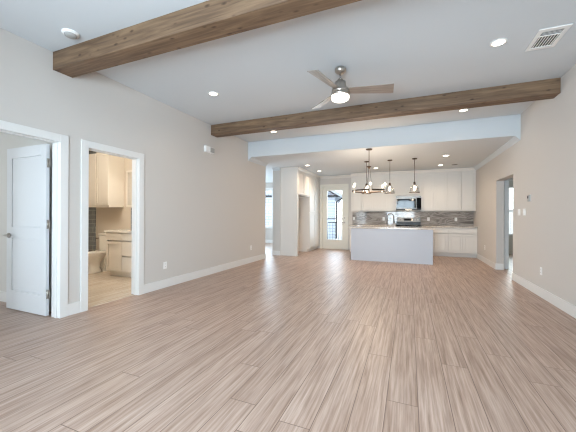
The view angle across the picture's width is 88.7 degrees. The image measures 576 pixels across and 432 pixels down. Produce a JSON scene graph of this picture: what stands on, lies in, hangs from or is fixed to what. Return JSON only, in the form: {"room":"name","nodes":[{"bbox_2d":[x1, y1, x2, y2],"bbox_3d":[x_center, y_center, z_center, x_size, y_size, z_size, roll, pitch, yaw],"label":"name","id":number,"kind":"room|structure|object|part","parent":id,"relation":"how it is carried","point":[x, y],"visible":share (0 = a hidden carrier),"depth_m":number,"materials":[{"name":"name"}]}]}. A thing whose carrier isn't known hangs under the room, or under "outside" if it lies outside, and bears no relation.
{"room":"empty living room","nodes":[
{"label":"empty living room","id":0,"kind":"room"},
{"bbox_2d":[0,132,51,299],"bbox_3d":[-4.417,-0.347,4.341,3.730,3.050,0.120,0,0,22],"label":"wall","id":1,"kind":"structure","parent":0,"point":[7,141],"depth_m":4.06,"materials":[{"name":"white paint"}]},
{"bbox_2d":[0,291,50,311],"bbox_3d":[-4.450,1.107,4.278,3.730,0.140,0.016,0,0,22],"label":"baseboard","id":2,"kind":"structure","parent":1,"relation":"attached to","point":[2,293],"depth_m":4.04,"materials":[{"name":"white paint"}]},
{"bbox_2d":[96,152,131,249],"bbox_3d":[-3.536,-0.343,6.488,3.730,3.050,0.120,0,0,22],"label":"wall","id":3,"kind":"structure","parent":0,"point":[113,218],"depth_m":6.54,"materials":[{"name":"beige paint"}]},
{"bbox_2d":[88,151,95,250],"bbox_3d":[-4.853,-0.198,6.955,0.940,2.734,0.015,0,0,22],"label":"shower tile","id":4,"kind":"structure","parent":3,"relation":"attached to","point":[92,210],"depth_m":6.81,"materials":[{"name":"grey tile"}]},
{"bbox_2d":[89,153,123,207],"bbox_3d":[-4.016,-0.760,6.419,0.790,1.140,0.372,0,0,22],"label":"upper cabinet","id":5,"kind":"object","parent":3,"relation":"attached to","point":[106,172],"visible":0.7,"depth_m":6.23,"materials":[{"name":"beige paint"}]},
{"bbox_3d":[-4.265,-0.777,6.332,0.384,1.099,0.022,0,0,22],"label":"cabinet door","id":6,"kind":"part","parent":5,"relation":"part of","materials":[{"name":"beige paint"}]},
{"bbox_3d":[-3.900,-0.775,6.183,0.384,1.099,0.022,0,0,22],"label":"cabinet door","id":7,"kind":"part","parent":5,"relation":"part of","materials":[{"name":"beige paint"}]},
{"bbox_2d":[126,170,131,206],"bbox_3d":[-2.673,-0.584,6.045,1.760,0.780,0.035,0,0,22],"label":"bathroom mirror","id":8,"kind":"object","parent":3,"relation":"attached to","point":[128,173],"visible":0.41,"depth_m":6.34,"materials":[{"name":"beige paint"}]},
{"bbox_2d":[128,172,131,204],"bbox_3d":[-2.672,-0.584,6.048,1.680,0.700,0.018,0,0,22],"label":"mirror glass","id":9,"kind":"object","parent":8,"relation":"attached to","point":[129,173],"depth_m":6.34,"materials":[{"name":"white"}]},
{"bbox_2d":[0,28,265,303],"bbox_3d":[-2.354,-0.337,4.298,0.120,3.050,8.765,0,0,22],"label":"wall","id":10,"kind":"structure","parent":0,"point":[203,210],"depth_m":4.73,"materials":[{"name":"grey paint"}]},
{"bbox_2d":[3,144,49,315],"bbox_3d":[-3.203,0.161,3.596,0.875,2.030,0.096,0,0,22],"label":"door","id":11,"kind":"structure","parent":10,"relation":"in","point":[28,167],"depth_m":3.60,"materials":[{"name":"white paint"}]},
{"bbox_2d":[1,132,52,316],"bbox_3d":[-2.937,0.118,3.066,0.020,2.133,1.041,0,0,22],"label":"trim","id":12,"kind":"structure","parent":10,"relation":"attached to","point":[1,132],"depth_m":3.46,"materials":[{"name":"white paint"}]},
{"bbox_2d":[0,120,68,317],"bbox_3d":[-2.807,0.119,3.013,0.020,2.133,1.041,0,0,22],"label":"trim","id":13,"kind":"structure","parent":10,"relation":"attached to","point":[4,125],"depth_m":3.43,"materials":[{"name":"white paint"}]},
{"bbox_2d":[89,150,132,293],"bbox_3d":[-2.506,0.121,4.116,0.020,2.133,0.931,0,0,22],"label":"trim","id":14,"kind":"structure","parent":10,"relation":"attached to","point":[89,150],"depth_m":4.46,"materials":[{"name":"white paint"}]},
{"bbox_2d":[80,139,143,311],"bbox_3d":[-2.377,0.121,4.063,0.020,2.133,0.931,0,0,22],"label":"trim","id":15,"kind":"structure","parent":10,"relation":"attached to","point":[85,145],"depth_m":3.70,"materials":[{"name":"white paint"}]},
{"bbox_2d":[68,253,265,315],"bbox_3d":[-2.351,1.118,4.302,0.136,0.140,8.781,0,0,22],"label":"baseboard","id":16,"kind":"structure","parent":10,"relation":"attached to","point":[73,308],"depth_m":5.34,"materials":[{"name":"white paint"}]},
{"bbox_2d":[204,145,214,153],"bbox_3d":[-1.581,-1.333,5.937,0.056,0.120,0.280,0,0,22],"label":"door chime","id":17,"kind":"object","parent":10,"relation":"attached to","point":[207,149],"visible":1,"depth_m":5.90,"materials":[{"name":"white plastic"}]},
{"bbox_2d":[248,157,267,166],"bbox_3d":[-0.782,-1.431,7.860,0.075,0.085,0.985,0,0,22],"label":"trim","id":18,"kind":"structure","parent":10,"relation":"attached to","point":[250,159],"depth_m":7.78,"materials":[{"name":"white paint"}]},
{"bbox_2d":[265,183,272,239],"bbox_3d":[-0.898,-0.140,13.187,4.330,2.670,0.120,0,0,22],"label":"wall","id":19,"kind":"structure","parent":0,"point":[268,232],"depth_m":13.10,"materials":[{"name":"grey paint"}]},
{"bbox_2d":[265,190,272,226],"bbox_3d":[-1.220,-0.346,13.320,1.230,1.640,0.100,0,0,22],"label":"window","id":20,"kind":"structure","parent":19,"relation":"in","point":[266,190],"depth_m":13.05,"materials":[{"name":"white paint"}]},
{"bbox_2d":[265,188,272,228],"bbox_3d":[-1.251,-0.346,13.246,1.430,1.800,0.040,0,0,22],"label":"trim","id":21,"kind":"structure","parent":19,"relation":"attached to","point":[266,188],"depth_m":13.05,"materials":[{"name":"white paint"}]},
{"bbox_2d":[273,170,280,250],"bbox_3d":[0.105,-0.135,10.117,0.255,2.670,2.400,0,0,22],"label":"wall","id":22,"kind":"structure","parent":0,"point":[276,174],"depth_m":9.00,"materials":[{"name":"grey paint"}]},
{"bbox_2d":[272,250,279,254],"bbox_3d":[-0.361,1.128,9.000,0.253,0.140,0.016,0,0,22],"label":"baseboard","id":23,"kind":"structure","parent":22,"relation":"attached to","point":[273,251],"depth_m":9.00,"materials":[{"name":"white paint"}]},
{"bbox_2d":[0,243,575,431],"bbox_3d":[0.636,1.260,5.519,13.400,0.126,13.700,0,0,22],"label":"floor","id":24,"kind":"structure","parent":0,"point":[316,340],"depth_m":2.56,"materials":[{"name":"brown wood"}]},
{"bbox_2d":[88,233,106,273],"bbox_3d":[-4.008,0.776,6.218,0.467,0.795,0.684,0,0,22],"label":"toilet","id":25,"kind":"object","parent":24,"relation":"on","point":[97,258],"visible":0.65,"depth_m":6.12,"materials":[{"name":"white ceramic"}]},
{"bbox_3d":[-4.029,0.743,6.131,0.376,0.019,0.489,0,0,22],"label":"seat lid","id":26,"kind":"part","parent":25,"relation":"part of","materials":[{"name":"white ceramic"}]},
{"bbox_3d":[-3.902,0.594,6.438,0.420,0.360,0.185,0,0,22],"label":"tank","id":27,"kind":"part","parent":25,"relation":"part of","materials":[{"name":"white ceramic"}]},
{"bbox_2d":[106,232,131,276],"bbox_3d":[-2.710,0.750,5.755,1.625,0.860,0.600,0,0,22],"label":"bathroom vanity","id":28,"kind":"object","parent":24,"relation":"on","point":[118,245],"visible":0.3,"depth_m":5.67,"materials":[{"name":"beige paint"}]},
{"bbox_3d":[-3.366,0.402,5.713,0.429,0.139,0.022,0,0,22],"label":"drawer","id":29,"kind":"part","parent":28,"relation":"part of","materials":[{"name":"beige paint"}]},
{"bbox_3d":[-3.368,0.774,5.713,0.429,0.564,0.022,0,0,22],"label":"cabinet door","id":30,"kind":"part","parent":28,"relation":"part of","materials":[{"name":"beige paint"}]},
{"bbox_2d":[104,229,131,232],"bbox_3d":[-2.725,0.300,5.750,1.656,0.038,0.623,0,0,22],"label":"countertop","id":31,"kind":"structure","parent":28,"relation":"on","point":[118,230],"depth_m":5.67,"materials":[{"name":"white stone"}]},
{"bbox_3d":[-2.952,0.921,5.542,0.449,0.274,0.022,0,0,22],"label":"drawer","id":32,"kind":"part","parent":28,"relation":"part of","materials":[{"name":"beige paint"}]},
{"bbox_3d":[-2.951,0.629,5.542,0.449,0.269,0.022,0,0,22],"label":"drawer","id":33,"kind":"part","parent":28,"relation":"part of","materials":[{"name":"beige paint"}]},
{"bbox_3d":[-2.950,0.404,5.542,0.449,0.139,0.022,0,0,22],"label":"drawer","id":34,"kind":"part","parent":28,"relation":"part of","materials":[{"name":"beige paint"}]},
{"bbox_2d":[280,167,310,255],"bbox_3d":[0.269,-0.133,9.409,0.583,2.669,1.180,0,0,22],"label":"tall cabinet","id":35,"kind":"object","parent":24,"relation":"on","point":[303,175],"depth_m":8.89,"materials":[{"name":"white paint"}]},
{"bbox_3d":[0.032,-0.134,8.883,0.543,2.669,0.028,0,0,22],"label":"cabinet end panel","id":36,"kind":"part","parent":35,"relation":"part of","materials":[{"name":"white wood"}]},
{"bbox_3d":[0.399,-1.013,9.074,0.022,0.699,0.544,0,0,22],"label":"cabinet door","id":37,"kind":"part","parent":35,"relation":"part of","materials":[{"name":"white paint"}]},
{"bbox_3d":[0.524,-1.417,9.323,0.060,0.099,1.150,0,0,22],"label":"crown moulding","id":38,"kind":"part","parent":35,"relation":"part of","materials":[{"name":"white paint"}]},
{"bbox_3d":[0.609,-1.012,9.587,0.022,0.699,0.544,0,0,22],"label":"cabinet door","id":39,"kind":"part","parent":35,"relation":"part of","materials":[{"name":"white paint"}]},
{"bbox_2d":[298,172,319,251],"bbox_3d":[0.719,-0.131,10.502,0.580,2.669,1.178,0,0,22],"label":"wall","id":40,"kind":"structure","parent":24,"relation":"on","point":[308,207],"depth_m":10.01,"materials":[{"name":"white paint"}]},
{"bbox_3d":[0.834,-0.741,10.138,0.022,1.239,0.578,0,0,22],"label":"cabinet door","id":41,"kind":"part","parent":40,"relation":"part of","materials":[{"name":"white paint"}]},
{"bbox_3d":[0.827,0.492,10.138,0.022,1.184,0.578,0,0,22],"label":"cabinet door","id":42,"kind":"part","parent":40,"relation":"part of","materials":[{"name":"white paint"}]},
{"bbox_3d":[0.966,-1.415,10.403,0.060,0.099,1.178,0,0,22],"label":"crown moulding","id":43,"kind":"part","parent":40,"relation":"part of","materials":[{"name":"white paint"}]},
{"bbox_3d":[1.057,-0.740,10.683,0.022,1.239,0.578,0,0,22],"label":"cabinet door","id":44,"kind":"part","parent":40,"relation":"part of","materials":[{"name":"white paint"}]},
{"bbox_3d":[1.051,0.493,10.683,0.022,1.184,0.578,0,0,22],"label":"cabinet door","id":45,"kind":"part","parent":40,"relation":"part of","materials":[{"name":"white paint"}]},
{"bbox_2d":[349,226,350,251],"bbox_3d":[2.521,0.775,10.095,0.730,0.875,0.600,0,0,22],"label":"base cabinet","id":46,"kind":"object","parent":24,"relation":"on","point":[349,226],"visible":0.11,"depth_m":9.95,"materials":[{"name":"white paint"}]},
{"bbox_3d":[2.242,0.809,9.897,0.354,0.564,0.022,0,0,22],"label":"cabinet door","id":47,"kind":"part","parent":46,"relation":"part of","materials":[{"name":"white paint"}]},
{"bbox_2d":[348,224,395,225],"bbox_3d":[2.846,0.321,9.953,1.485,0.036,0.618,0,0,22],"label":"countertop","id":48,"kind":"structure","parent":46,"relation":"on","point":[351,224],"depth_m":9.72,"materials":[{"name":"stone"}]},
{"bbox_2d":[351,228,432,264],"bbox_3d":[2.866,0.780,8.200,2.037,0.870,0.988,0,0,22],"label":"kitchen island","id":49,"kind":"object","parent":24,"relation":"on","point":[381,245],"visible":0.82,"depth_m":7.72,"materials":[{"name":"grey paint"}]},
{"bbox_2d":[349,226,434,229],"bbox_3d":[2.853,0.323,8.197,2.132,0.042,1.045,0,0,22],"label":"island countertop","id":50,"kind":"structure","parent":49,"relation":"on","point":[360,227],"depth_m":7.82,"materials":[{"name":"stone"}]},
{"bbox_2d":[386,213,394,226],"bbox_3d":[2.873,0.111,8.275,0.233,0.382,0.122,0,0,22],"label":"faucet","id":51,"kind":"object","parent":50,"relation":"on","point":[389,213],"visible":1,"depth_m":8.30,"materials":[{"name":"silver metal"}]},
{"bbox_2d":[396,217,420,226],"bbox_3d":[3.871,0.635,9.486,0.746,1.170,0.666,0,0,22],"label":"range","id":52,"kind":"object","parent":24,"relation":"on","point":[400,221],"visible":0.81,"depth_m":9.69,"materials":[{"name":"silver metal"}]},
{"bbox_2d":[433,227,447,255],"bbox_3d":[4.584,0.786,9.249,0.730,0.875,0.600,0,0,22],"label":"base cabinet","id":53,"kind":"object","parent":24,"relation":"on","point":[440,235],"visible":0.6,"depth_m":8.93,"materials":[{"name":"white paint"}]},
{"bbox_3d":[4.305,0.820,9.051,0.354,0.564,0.022,0,0,22],"label":"cabinet door","id":54,"kind":"part","parent":53,"relation":"part of","materials":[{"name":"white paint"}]},
{"bbox_3d":[4.476,0.443,8.982,0.719,0.149,0.022,0,0,22],"label":"drawer","id":55,"kind":"part","parent":53,"relation":"part of","materials":[{"name":"white paint"}]},
{"bbox_3d":[4.643,0.821,8.912,0.354,0.564,0.022,0,0,22],"label":"cabinet door","id":56,"kind":"part","parent":53,"relation":"part of","materials":[{"name":"white paint"}]},
{"bbox_2d":[448,228,476,257],"bbox_3d":[5.267,0.789,8.969,0.748,0.875,0.600,0,0,22],"label":"base cabinet","id":57,"kind":"object","parent":24,"relation":"on","point":[462,242],"visible":0.99,"depth_m":8.70,"materials":[{"name":"white paint"}]},
{"bbox_2d":[421,225,477,227],"bbox_3d":[4.929,0.331,9.099,1.478,0.036,0.618,0,0,22],"label":"countertop","id":58,"kind":"structure","parent":57,"relation":"on","point":[421,225],"depth_m":8.84,"materials":[{"name":"stone"}]},
{"bbox_3d":[4.984,0.823,8.772,0.363,0.564,0.022,0,0,22],"label":"cabinet door","id":59,"kind":"part","parent":57,"relation":"part of","materials":[{"name":"white paint"}]},
{"bbox_3d":[5.159,0.446,8.701,0.737,0.149,0.022,0,0,22],"label":"drawer","id":60,"kind":"part","parent":57,"relation":"part of","materials":[{"name":"white paint"}]},
{"bbox_3d":[5.330,0.825,8.630,0.363,0.564,0.022,0,0,22],"label":"cabinet door","id":61,"kind":"part","parent":57,"relation":"part of","materials":[{"name":"white paint"}]},
{"bbox_2d":[0,0,575,141],"bbox_3d":[0.099,-1.909,2.682,5.870,0.120,7.930,0,0,22],"label":"ceiling","id":62,"kind":"structure","parent":0,"point":[421,47],"depth_m":3.35,"materials":[{"name":"white paint"}]},
{"bbox_2d":[61,28,79,38],"bbox_3d":[-2.210,-1.840,2.996,0.150,0.042,0.150,0,0,22],"label":"smoke detector","id":63,"kind":"object","parent":62,"relation":"attached to","point":[69,33],"visible":1,"depth_m":2.96,"materials":[{"name":"white plastic"}]},
{"bbox_2d":[53,0,361,77],"bbox_3d":[-0.041,-1.748,2.381,5.596,0.205,0.212,0,0,22],"label":"ceiling beam","id":64,"kind":"structure","parent":62,"relation":"attached to","point":[209,20],"depth_m":2.70,"materials":[{"name":"brown wood"}]},
{"bbox_2d":[208,91,218,95],"bbox_3d":[-1.131,-1.852,4.467,0.156,0.008,0.156,0,0,22],"label":"recessed light","id":65,"kind":"object","parent":62,"relation":"in","point":[212,93],"visible":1,"depth_m":4.46,"materials":[{"name":"white plastic"}]},
{"bbox_2d":[307,66,393,108],"bbox_3d":[0.675,-1.639,3.590,1.148,0.415,1.155,0,0,22],"label":"ceiling fan","id":66,"kind":"object","parent":62,"relation":"hanging from","point":[340,93],"visible":1,"depth_m":3.62,"materials":[{"name":"silver metal"}]},
{"bbox_3d":[0.509,-1.563,4.024,0.159,0.052,0.565,0,0,-23],"label":"blade","id":67,"kind":"part","parent":66,"relation":"part of","materials":[{"name":"brown wood"}]},
{"bbox_3d":[0.427,-1.563,3.385,0.159,0.052,0.565,0,0,37],"label":"blade","id":68,"kind":"part","parent":66,"relation":"part of","materials":[{"name":"brown wood"}]},
{"bbox_3d":[0.652,-1.463,3.681,0.224,0.063,0.224,0,0,22],"label":"lamp shade","id":69,"kind":"part","parent":66,"relation":"part of","materials":[{"name":"white glass"}]},
{"bbox_3d":[1.022,-1.560,3.633,0.565,0.052,0.159,0,0,7],"label":"blade","id":70,"kind":"part","parent":66,"relation":"part of","materials":[{"name":"brown wood"}]},
{"bbox_2d":[211,78,560,136],"bbox_3d":[1.053,-1.742,5.049,5.596,0.205,0.205,0,0,22],"label":"ceiling beam","id":71,"kind":"structure","parent":62,"relation":"attached to","point":[548,88],"depth_m":4.65,"materials":[{"name":"brown wood"}]},
{"bbox_2d":[490,38,507,46],"bbox_3d":[2.230,-1.835,3.121,0.156,0.008,0.156,0,0,22],"label":"recessed light","id":72,"kind":"object","parent":62,"relation":"in","point":[498,42],"visible":1,"depth_m":3.12,"materials":[{"name":"white plastic"}]},
{"bbox_2d":[525,23,572,51],"bbox_3d":[2.676,-1.832,3.046,0.256,0.008,0.410,0,0,22],"label":"ceiling vent","id":73,"kind":"object","parent":62,"relation":"in","point":[548,37],"visible":1,"depth_m":3.03,"materials":[{"name":"white plastic"}]},
{"bbox_2d":[317,178,443,249],"bbox_3d":[3.117,-0.119,10.260,5.720,2.670,0.150,0,0,22],"label":"wall","id":74,"kind":"structure","parent":0,"point":[331,180],"depth_m":10.57,"materials":[{"name":"grey paint"}]},
{"bbox_2d":[323,187,345,248],"bbox_3d":[1.687,0.067,10.789,0.869,2.248,0.106,0,0,22],"label":"door","id":75,"kind":"structure","parent":74,"relation":"in","point":[327,243],"depth_m":10.79,"materials":[{"name":"white wood"}]},
{"bbox_2d":[320,184,348,249],"bbox_3d":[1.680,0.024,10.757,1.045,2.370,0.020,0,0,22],"label":"trim","id":76,"kind":"structure","parent":74,"relation":"attached to","point":[325,185],"depth_m":10.71,"materials":[{"name":"white wood"}]},
{"bbox_2d":[320,175,350,178],"bbox_3d":[1.730,-1.419,10.710,1.180,0.085,0.075,0,0,22],"label":"trim","id":77,"kind":"structure","parent":74,"relation":"attached to","point":[339,176],"depth_m":10.70,"materials":[{"name":"white paint"}]},
{"bbox_2d":[351,173,373,211],"bbox_3d":[2.574,-0.807,10.192,0.740,1.300,0.390,0,0,22],"label":"upper cabinet","id":78,"kind":"object","parent":74,"relation":"attached to","point":[360,202],"visible":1,"depth_m":10.05,"materials":[{"name":"white paint"}]},
{"bbox_3d":[2.347,-0.768,10.127,0.359,1.149,0.022,0,0,22],"label":"cabinet door","id":79,"kind":"part","parent":78,"relation":"part of","materials":[{"name":"white paint"}]},
{"bbox_3d":[2.514,-1.407,10.040,0.740,0.100,0.060,0,0,22],"label":"crown moulding","id":80,"kind":"part","parent":78,"relation":"part of","materials":[{"name":"white paint"}]},
{"bbox_3d":[2.689,-0.766,9.987,0.359,1.149,0.022,0,0,22],"label":"cabinet door","id":81,"kind":"part","parent":78,"relation":"part of","materials":[{"name":"white paint"}]},
{"bbox_2d":[373,171,395,211],"bbox_3d":[3.254,-0.803,9.913,0.730,1.300,0.390,0,0,22],"label":"upper cabinet","id":82,"kind":"object","parent":74,"relation":"attached to","point":[382,202],"visible":0.98,"depth_m":9.78,"materials":[{"name":"white paint"}]},
{"bbox_3d":[3.029,-0.765,9.848,0.354,1.149,0.022,0,0,22],"label":"cabinet door","id":83,"kind":"part","parent":82,"relation":"part of","materials":[{"name":"white paint"}]},
{"bbox_3d":[3.194,-1.404,9.761,0.730,0.100,0.060,0,0,22],"label":"crown moulding","id":84,"kind":"part","parent":82,"relation":"part of","materials":[{"name":"white paint"}]},
{"bbox_3d":[3.367,-0.763,9.709,0.354,1.149,0.022,0,0,22],"label":"cabinet door","id":85,"kind":"part","parent":82,"relation":"part of","materials":[{"name":"white paint"}]},
{"bbox_2d":[396,170,420,195],"bbox_3d":[3.940,-1.045,9.633,0.750,0.810,0.390,0,0,22],"label":"upper cabinet","id":86,"kind":"object","parent":74,"relation":"attached to","point":[404,179],"visible":0.85,"depth_m":9.51,"materials":[{"name":"white paint"}]},
{"bbox_3d":[3.711,-1.006,9.569,0.364,0.659,0.022,0,0,22],"label":"cabinet door","id":87,"kind":"part","parent":86,"relation":"part of","materials":[{"name":"white paint"}]},
{"bbox_2d":[396,196,420,209],"bbox_3d":[3.923,-0.415,9.600,0.744,0.439,0.450,0,0,22],"label":"microwave","id":88,"kind":"object","parent":86,"relation":"attached to","point":[402,202],"visible":1,"depth_m":9.43,"materials":[{"name":"silver metal"}]},
{"bbox_3d":[3.800,-0.403,9.472,0.614,0.345,0.030,0,0,22],"label":"door","id":89,"kind":"part","parent":88,"relation":"part of","materials":[{"name":"silver metal"}]},
{"bbox_3d":[4.146,-0.401,9.331,0.128,0.345,0.030,0,0,22],"label":"control panel","id":90,"kind":"part","parent":88,"relation":"part of","materials":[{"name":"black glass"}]},
{"bbox_3d":[3.879,-1.400,9.480,0.750,0.100,0.060,0,0,22],"label":"crown moulding","id":91,"kind":"part","parent":86,"relation":"part of","materials":[{"name":"white paint"}]},
{"bbox_3d":[4.058,-1.004,9.426,0.364,0.659,0.022,0,0,22],"label":"cabinet door","id":92,"kind":"part","parent":86,"relation":"part of","materials":[{"name":"white paint"}]},
{"bbox_2d":[352,211,473,225],"bbox_3d":[4.013,0.080,9.802,3.708,0.456,0.013,0,0,22],"label":"backsplash","id":93,"kind":"structure","parent":74,"relation":"attached to","point":[446,218],"depth_m":9.61,"materials":[{"name":"grey tile"}]},
{"bbox_2d":[421,169,447,210],"bbox_3d":[4.623,-0.796,9.352,0.730,1.300,0.390,0,0,22],"label":"upper cabinet","id":94,"kind":"object","parent":74,"relation":"attached to","point":[433,182],"visible":1,"depth_m":9.20,"materials":[{"name":"white paint"}]},
{"bbox_3d":[4.399,-0.758,9.286,0.354,1.149,0.022,0,0,22],"label":"cabinet door","id":95,"kind":"part","parent":94,"relation":"part of","materials":[{"name":"white paint"}]},
{"bbox_3d":[4.564,-1.397,9.199,0.730,0.100,0.060,0,0,22],"label":"crown moulding","id":96,"kind":"part","parent":94,"relation":"part of","materials":[{"name":"white paint"}]},
{"bbox_3d":[4.736,-0.756,9.147,0.354,1.149,0.022,0,0,22],"label":"cabinet door","id":97,"kind":"part","parent":94,"relation":"part of","materials":[{"name":"white paint"}]},
{"bbox_2d":[447,168,475,210],"bbox_3d":[5.311,-0.793,9.069,0.758,1.300,0.390,0,0,22],"label":"upper cabinet","id":98,"kind":"object","parent":74,"relation":"attached to","point":[461,182],"visible":0.98,"depth_m":8.93,"materials":[{"name":"white paint"}]},
{"bbox_3d":[5.080,-0.754,9.006,0.368,1.149,0.022,0,0,22],"label":"cabinet door","id":99,"kind":"part","parent":98,"relation":"part of","materials":[{"name":"white paint"}]},
{"bbox_3d":[5.252,-1.393,8.917,0.758,0.100,0.060,0,0,22],"label":"crown moulding","id":100,"kind":"part","parent":98,"relation":"part of","materials":[{"name":"white paint"}]},
{"bbox_3d":[5.431,-0.752,8.862,0.368,1.149,0.022,0,0,22],"label":"cabinet door","id":101,"kind":"part","parent":98,"relation":"part of","materials":[{"name":"white paint"}]},
{"bbox_2d":[248,114,520,182],"bbox_3d":[2.165,-1.709,9.211,13.400,0.500,5.720,0,0,22],"label":"ceiling","id":102,"kind":"structure","parent":0,"point":[468,143],"depth_m":6.72,"materials":[{"name":"white paint"}]},
{"bbox_2d":[362,161,370,193],"bbox_3d":[2.103,-1.026,7.894,0.262,0.867,0.262,0,0,22],"label":"pendant light","id":103,"kind":"object","parent":102,"relation":"hanging from","point":[366,162],"visible":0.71,"depth_m":7.88,"materials":[{"name":"silver metal"}]},
{"bbox_2d":[352,148,385,192],"bbox_3d":[1.768,-0.996,6.432,0.738,0.930,0.754,0,0,22],"label":"chandelier","id":104,"kind":"object","parent":102,"relation":"hanging from","point":[368,149],"visible":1,"depth_m":6.39,"materials":[{"name":"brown metal"}]},
{"bbox_2d":[385,160,394,193],"bbox_3d":[2.650,-1.023,7.670,0.262,0.867,0.262,0,0,22],"label":"pendant light","id":105,"kind":"object","parent":102,"relation":"hanging from","point":[389,185],"visible":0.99,"depth_m":7.65,"materials":[{"name":"white"}]},
{"bbox_2d":[409,158,419,192],"bbox_3d":[3.197,-1.020,7.446,0.262,0.867,0.262,0,0,22],"label":"pendant light","id":106,"kind":"object","parent":102,"relation":"hanging from","point":[414,159],"visible":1,"depth_m":7.43,"materials":[{"name":"white"}]},
{"bbox_2d":[509,181,512,253],"bbox_3d":[7.710,-0.096,9.441,2.900,2.670,0.120,0,0,22],"label":"wall","id":107,"kind":"structure","parent":0,"point":[510,182],"depth_m":9.57,"materials":[{"name":"white paint"}]},
{"bbox_2d":[509,209,512,233],"bbox_3d":[12.154,0.512,18.836,15.800,1.900,0.080,0,0,22],"label":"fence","id":108,"kind":"object","parent":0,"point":[510,213],"visible":0.02,"depth_m":18.14,"materials":[{"name":"white"}]},
{"bbox_2d":[474,64,575,305],"bbox_3d":[3.575,-0.307,3.641,0.150,3.050,12.050,0,0,22],"label":"wall","id":109,"kind":"structure","parent":0,"point":[542,165],"depth_m":4.48,"materials":[{"name":"grey paint"}]},
{"bbox_2d":[474,135,520,169],"bbox_3d":[4.856,-1.403,7.047,0.075,0.085,3.760,0,0,22],"label":"trim","id":110,"kind":"structure","parent":109,"relation":"attached to","point":[514,140],"depth_m":6.35,"materials":[{"name":"white paint"}]},
{"bbox_2d":[477,254,575,318],"bbox_3d":[3.418,1.147,3.297,0.166,0.140,11.300,0,0,22],"label":"baseboard","id":111,"kind":"structure","parent":109,"relation":"attached to","point":[565,306],"depth_m":4.46,"materials":[{"name":"white paint"}]},
{"bbox_3d":[6.438,-0.102,6.341,3.100,2.670,0.120,0,0,22],"label":"wall","id":112,"kind":"structure","parent":0,"visible":0},
{"bbox_2d":[504,177,512,268],"bbox_3d":[5.476,0.161,6.660,0.980,2.133,0.020,0,0,22],"label":"trim","id":113,"kind":"structure","parent":112,"relation":"attached to","point":[506,182],"depth_m":6.82,"materials":[{"name":"white paint"}]},
{"label":"outside","id":114,"kind":"structure","parent":0,"visible":0},
{"bbox_2d":[337,223,341,239],"bbox_3d":[13.728,1.545,33.493,80.000,0.150,47.600,0,0,22],"label":"ground","id":115,"kind":"structure","parent":114,"point":[340,224],"depth_m":27.08,"materials":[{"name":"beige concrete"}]},
{"bbox_2d":[265,191,341,238],"bbox_3d":[-0.648,-1.223,21.275,8.861,5.240,7.700,0,0,8],"label":"neighbouring house","id":116,"kind":"structure","parent":115,"relation":"on","point":[333,196],"depth_m":17.29,"materials":[{"name":"grey"}]},
{"bbox_3d":[1.843,1.334,12.417,12.000,0.190,2.820,0,0,22],"label":"patio slab","id":117,"kind":"object","parent":115,"relation":"on","visible":0},
{"bbox_2d":[327,218,341,239],"bbox_3d":[1.814,0.659,13.630,4.724,1.160,0.044,0,0,22],"label":"railing","id":118,"kind":"object","parent":117,"relation":"on","point":[327,218],"visible":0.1,"depth_m":13.47,"materials":[{"name":"black metal"}]}
]}

